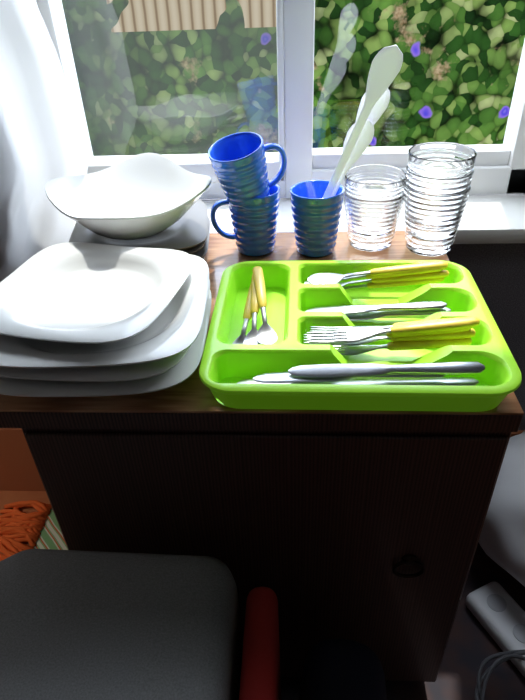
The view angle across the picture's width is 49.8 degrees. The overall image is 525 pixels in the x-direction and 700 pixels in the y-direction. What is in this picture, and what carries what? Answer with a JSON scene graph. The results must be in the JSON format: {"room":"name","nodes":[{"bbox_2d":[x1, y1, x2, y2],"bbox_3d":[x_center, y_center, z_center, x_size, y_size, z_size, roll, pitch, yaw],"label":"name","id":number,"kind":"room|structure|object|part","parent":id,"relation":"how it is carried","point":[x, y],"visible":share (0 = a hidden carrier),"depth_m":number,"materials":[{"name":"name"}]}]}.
{"room":"kitchen","nodes":[
{"label":"kitchen","id":0,"kind":"room"},
{"bbox_2d":[0,491,49,554],"bbox_3d":[-0.032,1.216,0.310,3.200,0.050,3.340,0,36,3],"label":"floor","id":1,"kind":"structure","parent":0,"point":[6,497],"depth_m":1.47,"materials":[{"name":"wood"}]},
{"bbox_2d":[0,500,524,699],"bbox_3d":[0.032,0.709,0.947,1.546,0.031,1.104,0,36,3],"label":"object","id":2,"kind":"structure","parent":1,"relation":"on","point":[469,643],"depth_m":1.12,"materials":[{"name":"fabric"}]},
{"bbox_2d":[0,549,242,699],"bbox_3d":[-0.245,0.596,0.685,0.423,0.522,0.490,0,36,3],"label":"seat","id":3,"kind":"object","parent":2,"relation":"on","point":[75,624],"visible":0.98,"depth_m":0.64,"materials":[{"name":"grey fabric"}]},
{"bbox_2d":[239,587,280,699],"bbox_3d":[-0.002,0.609,0.681,0.040,0.485,0.420,0,36,3],"label":"chair armrest","id":4,"kind":"object","parent":2,"relation":"on","point":[260,679],"visible":1,"depth_m":0.65,"materials":[{"name":"red fabric"}]},
{"bbox_2d":[0,231,523,681],"bbox_3d":[-0.008,0.217,1.037,0.635,0.712,0.488,0,36,3],"label":"wooden table","id":5,"kind":"object","parent":2,"relation":"on","point":[365,527],"visible":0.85,"depth_m":0.73,"materials":[{"name":"brown wood"}]},
{"bbox_2d":[0,291,211,396],"bbox_3d":[-0.202,-0.017,0.735,0.266,0.033,0.266,-1,36,2],"label":"dinner plate","id":6,"kind":"object","parent":5,"relation":"on","point":[187,366],"visible":0.16,"depth_m":0.63,"materials":[{"name":"white ceramic"}]},
{"bbox_2d":[0,280,209,381],"bbox_3d":[-0.209,-0.035,0.730,0.266,0.033,0.266,2,36,6],"label":"dinner plate","id":7,"kind":"object","parent":6,"relation":"on","point":[149,369],"visible":0.12,"depth_m":0.62,"materials":[{"name":"white ceramic"}]},
{"bbox_2d":[0,254,208,367],"bbox_3d":[-0.203,-0.050,0.721,0.266,0.033,0.266,-2,36,1],"label":"dinner plate","id":8,"kind":"object","parent":7,"relation":"on","point":[178,326],"visible":0.44,"depth_m":0.65,"materials":[{"name":"white ceramic"}]},
{"bbox_2d":[0,242,192,343],"bbox_3d":[-0.221,-0.070,0.720,0.236,0.033,0.236,7,36,12],"label":"dinner plate","id":9,"kind":"object","parent":8,"relation":"on","point":[69,292],"visible":1,"depth_m":0.73,"materials":[{"name":"white ceramic"}]},
{"bbox_2d":[210,184,279,255],"bbox_3d":[-0.022,-0.219,0.944,0.106,0.106,0.088,13,38,21],"label":"coffee mug","id":10,"kind":"object","parent":5,"relation":"on","point":[255,224],"visible":0.86,"depth_m":0.92,"materials":[{"name":"blue ceramic"}]},
{"bbox_2d":[208,132,286,210],"bbox_3d":[-0.028,-0.273,0.887,0.115,0.121,0.087,-31,44,-34],"label":"coffee mug","id":11,"kind":"object","parent":10,"relation":"on","point":[238,160],"visible":0.97,"depth_m":0.87,"materials":[{"name":"blue ceramic"}]},
{"bbox_3d":[0.008,0.338,0.836,0.571,0.585,0.006,0,36,3],"label":"door panel","id":12,"kind":"part","parent":5,"relation":"part of","materials":[{"name":"brown wood"}]},
{"bbox_2d":[290,180,343,256],"bbox_3d":[0.096,-0.217,0.935,0.107,0.106,0.087,-28,43,-31],"label":"coffee mug","id":13,"kind":"object","parent":5,"relation":"on","point":[316,218],"visible":0.95,"depth_m":0.91,"materials":[{"name":"blue ceramic"}]},
{"bbox_2d":[331,120,373,196],"bbox_3d":[0.118,-0.258,0.888,0.100,0.203,0.013,8,37,15],"label":"serving spoon","id":14,"kind":"object","parent":13,"relation":"in","point":[365,138],"visible":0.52,"depth_m":0.84,"materials":[{"name":"white plastic"}]},
{"bbox_2d":[323,45,402,197],"bbox_3d":[0.124,-0.286,0.840,0.142,0.304,0.021,20,41,28],"label":"serving spoon","id":15,"kind":"object","parent":13,"relation":"in","point":[385,66],"visible":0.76,"depth_m":0.76,"materials":[{"name":"white plastic"}]},
{"bbox_2d":[356,88,389,124],"bbox_3d":[0.125,-0.277,0.875,0.122,0.250,0.011,6,36,12],"label":"serving spoon","id":16,"kind":"object","parent":13,"relation":"in","point":[382,103],"visible":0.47,"depth_m":0.81,"materials":[{"name":"white plastic"}]},
{"bbox_2d":[199,260,521,411],"bbox_3d":[0.111,-0.029,0.726,0.352,0.041,0.306,0,36,4],"label":"tray","id":17,"kind":"object","parent":5,"relation":"on","point":[224,364],"visible":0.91,"depth_m":0.67,"materials":[{"name":"green plastic"}]},
{"bbox_2d":[232,284,251,343],"bbox_3d":[-0.019,-0.046,0.742,0.026,0.036,0.137,5,36,10],"label":"teaspoon","id":18,"kind":"object","parent":17,"relation":"in","point":[247,315],"visible":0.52,"depth_m":0.74,"materials":[{"name":"silver metal"}]},
{"bbox_2d":[243,274,260,343],"bbox_3d":[-0.010,-0.054,0.743,0.026,0.039,0.136,0,36,3],"label":"teaspoon","id":19,"kind":"object","parent":17,"relation":"in","point":[251,337],"visible":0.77,"depth_m":0.73,"materials":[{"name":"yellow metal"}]},
{"bbox_2d":[252,266,276,343],"bbox_3d":[0.000,-0.061,0.743,0.026,0.043,0.135,-5,36,-3],"label":"teaspoon","id":20,"kind":"object","parent":17,"relation":"in","point":[266,334],"visible":0.95,"depth_m":0.74,"materials":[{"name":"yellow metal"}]},
{"bbox_2d":[237,378,405,383],"bbox_3d":[0.077,0.039,0.647,0.215,0.007,0.019,1,36,4],"label":"table knife","id":21,"kind":"object","parent":17,"relation":"in","point":[246,381],"visible":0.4,"depth_m":0.65,"materials":[{"name":"silver metal"}]},
{"bbox_2d":[253,372,445,382],"bbox_3d":[0.096,0.028,0.634,0.215,0.014,0.020,0,36,4],"label":"table knife","id":22,"kind":"object","parent":17,"relation":"in","point":[276,377],"visible":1,"depth_m":0.63,"materials":[{"name":"silver metal"}]},
{"bbox_2d":[304,267,443,283],"bbox_3d":[0.157,-0.107,0.803,0.195,0.030,0.033,0,36,4],"label":"tablespoon","id":23,"kind":"object","parent":17,"relation":"in","point":[439,268],"visible":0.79,"depth_m":0.80,"materials":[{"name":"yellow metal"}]},
{"bbox_2d":[305,301,446,313],"bbox_3d":[0.150,-0.057,0.751,0.185,0.014,0.020,0,36,3],"label":"knife","id":24,"kind":"object","parent":17,"relation":"in","point":[423,305],"visible":0.88,"depth_m":0.75,"materials":[{"name":"silver metal"}]},
{"bbox_2d":[308,261,447,283],"bbox_3d":[0.162,-0.111,0.802,0.195,0.028,0.032,-2,36,1],"label":"tablespoon","id":25,"kind":"object","parent":17,"relation":"in","point":[318,278],"visible":0.91,"depth_m":0.80,"materials":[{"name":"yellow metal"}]},
{"bbox_2d":[291,377,478,385],"bbox_3d":[0.131,0.038,0.631,0.215,0.010,0.020,0,36,3],"label":"table knife","id":26,"kind":"object","parent":17,"relation":"in","point":[450,381],"visible":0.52,"depth_m":0.63,"materials":[{"name":"silver metal"}]},
{"bbox_2d":[288,362,484,376],"bbox_3d":[0.136,0.021,0.629,0.215,0.015,0.019,1,36,5],"label":"table knife","id":27,"kind":"object","parent":17,"relation":"in","point":[361,369],"visible":1,"depth_m":0.63,"materials":[{"name":"silver metal"}]},
{"bbox_2d":[304,328,470,342],"bbox_3d":[0.150,-0.023,0.684,0.199,0.023,0.023,0,36,3],"label":"fork","id":28,"kind":"object","parent":17,"relation":"in","point":[466,329],"visible":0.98,"depth_m":0.68,"materials":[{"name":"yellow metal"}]},
{"bbox_2d":[307,317,474,341],"bbox_3d":[0.153,-0.026,0.674,0.200,0.023,0.023,-1,36,1],"label":"fork","id":29,"kind":"object","parent":17,"relation":"in","point":[455,323],"visible":1,"depth_m":0.67,"materials":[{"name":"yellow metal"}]},
{"bbox_2d":[308,328,475,345],"bbox_3d":[0.156,-0.018,0.691,0.200,0.022,0.023,2,36,5],"label":"fork","id":30,"kind":"object","parent":17,"relation":"in","point":[470,333],"visible":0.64,"depth_m":0.68,"materials":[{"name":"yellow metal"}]},
{"bbox_2d":[337,270,448,286],"bbox_3d":[0.166,-0.101,0.808,0.195,0.028,0.033,1,36,5],"label":"tablespoon","id":31,"kind":"object","parent":17,"relation":"in","point":[444,273],"visible":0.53,"depth_m":0.80,"materials":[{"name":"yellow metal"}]},
{"bbox_2d":[343,278,443,288],"bbox_3d":[0.160,-0.094,0.811,0.195,0.027,0.033,0,36,3],"label":"tablespoon","id":32,"kind":"object","parent":17,"relation":"in","point":[370,285],"visible":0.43,"depth_m":0.80,"materials":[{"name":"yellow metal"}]},
{"bbox_2d":[311,317,479,333],"bbox_3d":[0.157,-0.030,0.682,0.199,0.026,0.023,3,36,7],"label":"fork","id":33,"kind":"object","parent":17,"relation":"in","point":[475,320],"visible":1,"depth_m":0.69,"materials":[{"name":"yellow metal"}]},
{"bbox_2d":[345,307,450,320],"bbox_3d":[0.155,-0.048,0.751,0.185,0.013,0.019,-1,36,2],"label":"knife","id":34,"kind":"object","parent":17,"relation":"in","point":[394,313],"visible":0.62,"depth_m":0.75,"materials":[{"name":"silver metal"}]},
{"bbox_2d":[332,338,471,354],"bbox_3d":[0.152,-0.007,0.689,0.200,0.019,0.023,0,36,3],"label":"fork","id":35,"kind":"object","parent":17,"relation":"in","point":[427,344],"visible":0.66,"depth_m":0.68,"materials":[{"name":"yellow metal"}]},
{"bbox_2d":[384,316,427,317],"bbox_3d":[0.152,-0.047,0.761,0.185,0.009,0.020,1,36,5],"label":"knife","id":36,"kind":"object","parent":17,"relation":"in","point":[420,316],"visible":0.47,"depth_m":0.75,"materials":[{"name":"silver metal"}]},
{"bbox_2d":[344,188,404,250],"bbox_3d":[0.184,-0.222,0.948,0.100,0.094,0.100,0,36,3],"label":"drinking glass","id":37,"kind":"object","parent":5,"relation":"on","point":[371,225],"visible":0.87,"depth_m":0.92,"materials":[{"name":"clear glass"}]},
{"bbox_2d":[344,164,406,200],"bbox_3d":[0.183,-0.244,0.932,0.100,0.094,0.100,0,36,3],"label":"drinking glass","id":38,"kind":"object","parent":37,"relation":"on","point":[368,182],"visible":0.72,"depth_m":0.91,"materials":[{"name":"clear glass"}]},
{"bbox_3d":[0.205,0.307,0.792,0.046,0.040,0.006,0,36,3],"label":"ring pull","id":39,"kind":"part","parent":5,"relation":"part of","materials":[{"name":"brown metal"}]},
{"bbox_2d":[404,183,470,255],"bbox_3d":[0.277,-0.217,0.921,0.102,0.108,0.102,0,36,3],"label":"drinking glass","id":40,"kind":"object","parent":5,"relation":"on","point":[432,222],"visible":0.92,"depth_m":0.89,"materials":[{"name":"clear glass"}]},
{"bbox_2d":[406,165,473,195],"bbox_3d":[0.277,-0.238,0.906,0.102,0.108,0.102,0,36,3],"label":"drinking glass","id":41,"kind":"object","parent":40,"relation":"on","point":[420,184],"visible":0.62,"depth_m":0.85,"materials":[{"name":"clear glass"}]},
{"bbox_2d":[407,142,476,178],"bbox_3d":[0.276,-0.259,0.891,0.102,0.108,0.102,0,36,3],"label":"drinking glass","id":42,"kind":"object","parent":41,"relation":"on","point":[438,160],"visible":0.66,"depth_m":0.86,"materials":[{"name":"clear glass"}]},
{"bbox_3d":[-0.202,-0.170,0.961,0.220,0.020,0.220,-2,36,1],"label":"plate","id":43,"kind":"object","parent":5,"relation":"on","visible":0},
{"bbox_2d":[191,217,209,257],"bbox_3d":[-0.199,-0.182,0.954,0.220,0.020,0.220,-3,36,-1],"label":"plate","id":44,"kind":"object","parent":43,"relation":"on","point":[201,253],"visible":0.05,"depth_m":0.90,"materials":[{"name":"grey ceramic"}]},
{"bbox_2d":[179,240,205,253],"bbox_3d":[-0.203,-0.194,0.949,0.220,0.020,0.220,-4,36,-2],"label":"plate","id":45,"kind":"object","parent":44,"relation":"on","point":[194,249],"visible":0.02,"depth_m":0.87,"materials":[{"name":"grey ceramic"}]},
{"bbox_2d":[69,199,208,249],"bbox_3d":[-0.200,-0.202,0.938,0.220,0.020,0.220,-5,36,-4],"label":"plate","id":46,"kind":"object","parent":45,"relation":"on","point":[192,229],"visible":0.38,"depth_m":0.90,"materials":[{"name":"grey ceramic"}]},
{"bbox_2d":[45,153,210,239],"bbox_3d":[-0.209,-0.235,0.901,0.225,0.080,0.225,-27,42,-30],"label":"serving bowl","id":47,"kind":"object","parent":46,"relation":"on","point":[140,196],"visible":1,"depth_m":0.94,"materials":[{"name":"white ceramic"}]},
{"bbox_2d":[299,638,386,699],"bbox_3d":[0.092,0.631,0.728,0.125,0.380,0.360,2,36,6],"label":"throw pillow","id":48,"kind":"object","parent":2,"relation":"on","point":[334,669],"visible":1,"depth_m":0.72,"materials":[{"name":"black fabric"}]},
{"bbox_2d":[465,581,524,677],"bbox_3d":[0.518,0.580,1.073,0.206,0.042,0.295,0,36,3],"label":"power strip","id":49,"kind":"object","parent":2,"relation":"on","point":[499,614],"depth_m":1.12,"materials":[{"name":"white plastic"}]},
{"bbox_2d":[475,650,524,699],"bbox_3d":[0.485,0.609,0.945,0.246,0.051,0.231,0,36,3],"label":"power cord","id":50,"kind":"object","parent":2,"relation":"on","point":[505,656],"visible":1,"depth_m":1.00,"materials":[{"name":"grey rubber"}]},
{"bbox_2d":[478,430,524,586],"bbox_3d":[0.602,0.335,1.155,0.347,0.325,0.394,0,36,3],"label":"plastic bag","id":51,"kind":"object","parent":2,"relation":"on","point":[502,536],"visible":0.55,"depth_m":1.09,"materials":[{"name":"white plastic"}]},
{"bbox_2d":[200,194,524,429],"bbox_3d":[-0.001,-0.682,0.858,3.200,2.400,0.240,0,36,3],"label":"wall","id":52,"kind":"structure","parent":0,"point":[497,270],"depth_m":1.08,"materials":[{"name":"paint"}]},
{"bbox_2d":[0,0,87,281],"bbox_3d":[-0.962,-0.701,0.664,1.299,1.780,0.100,0,36,3],"label":"curtain","id":53,"kind":"object","parent":52,"relation":"hanging from","point":[41,141],"visible":0.63,"depth_m":0.92,"materials":[{"name":"white fabric"}]},
{"bbox_2d":[0,428,523,490],"bbox_3d":[0.030,0.278,1.388,3.200,0.220,0.012,0,36,3],"label":"baseboard","id":54,"kind":"structure","parent":52,"relation":"attached to","point":[18,469],"depth_m":1.43,"materials":[{"name":"brown wood"}]},
{"bbox_2d":[36,0,524,198],"bbox_3d":[0.048,-0.810,0.845,0.960,1.180,0.078,0,36,3],"label":"window","id":55,"kind":"structure","parent":52,"relation":"in","point":[498,168],"depth_m":1.09,"materials":[{"name":"white plastic"}]},
{"bbox_3d":[-0.385,-0.798,0.872,0.022,1.083,0.068,0,36,3],"label":"frame","id":56,"kind":"part","parent":55,"relation":"part of","materials":[{"name":"white plastic"}]},
{"bbox_3d":[-0.166,-0.374,1.163,0.425,0.040,0.068,0,36,3],"label":"frame","id":57,"kind":"part","parent":55,"relation":"part of","materials":[{"name":"white plastic"}]},
{"bbox_3d":[0.022,-0.798,0.849,0.012,1.083,0.068,0,36,3],"label":"frame","id":58,"kind":"part","parent":55,"relation":"part of","materials":[{"name":"white plastic"}]},
{"bbox_3d":[0.055,-0.811,0.846,0.054,1.180,0.074,0,36,3],"label":"frame","id":59,"kind":"part","parent":55,"relation":"part of","materials":[{"name":"white plastic"}]},
{"bbox_3d":[0.068,-0.355,1.175,0.960,0.056,0.070,0,36,3],"label":"frame","id":60,"kind":"part","parent":55,"relation":"part of","materials":[{"name":"white plastic"}]},
{"bbox_3d":[0.293,-0.388,1.139,0.386,0.034,0.048,0,36,3],"label":"frame","id":61,"kind":"part","parent":55,"relation":"part of","materials":[{"name":"white plastic"}]},
{"bbox_3d":[0.498,-0.812,0.822,0.060,1.180,0.070,0,36,3],"label":"frame","id":62,"kind":"part","parent":55,"relation":"part of","materials":[{"name":"white plastic"}]},
{"bbox_2d":[74,195,524,243],"bbox_3d":[0.084,-0.253,1.104,1.160,0.030,0.172,0,36,3],"label":"window sill","id":63,"kind":"structure","parent":52,"relation":"attached to","point":[486,219],"depth_m":1.05,"materials":[{"name":"white stone"}]},
{"label":"outside","id":64,"kind":"structure","parent":0,"visible":0},
{"bbox_2d":[61,0,524,155],"bbox_3d":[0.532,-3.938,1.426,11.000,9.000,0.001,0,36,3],"label":"window pane","id":65,"kind":"structure","parent":64,"point":[162,77],"depth_m":3.15,"materials":[{"name":"clear glass"}]}
]}

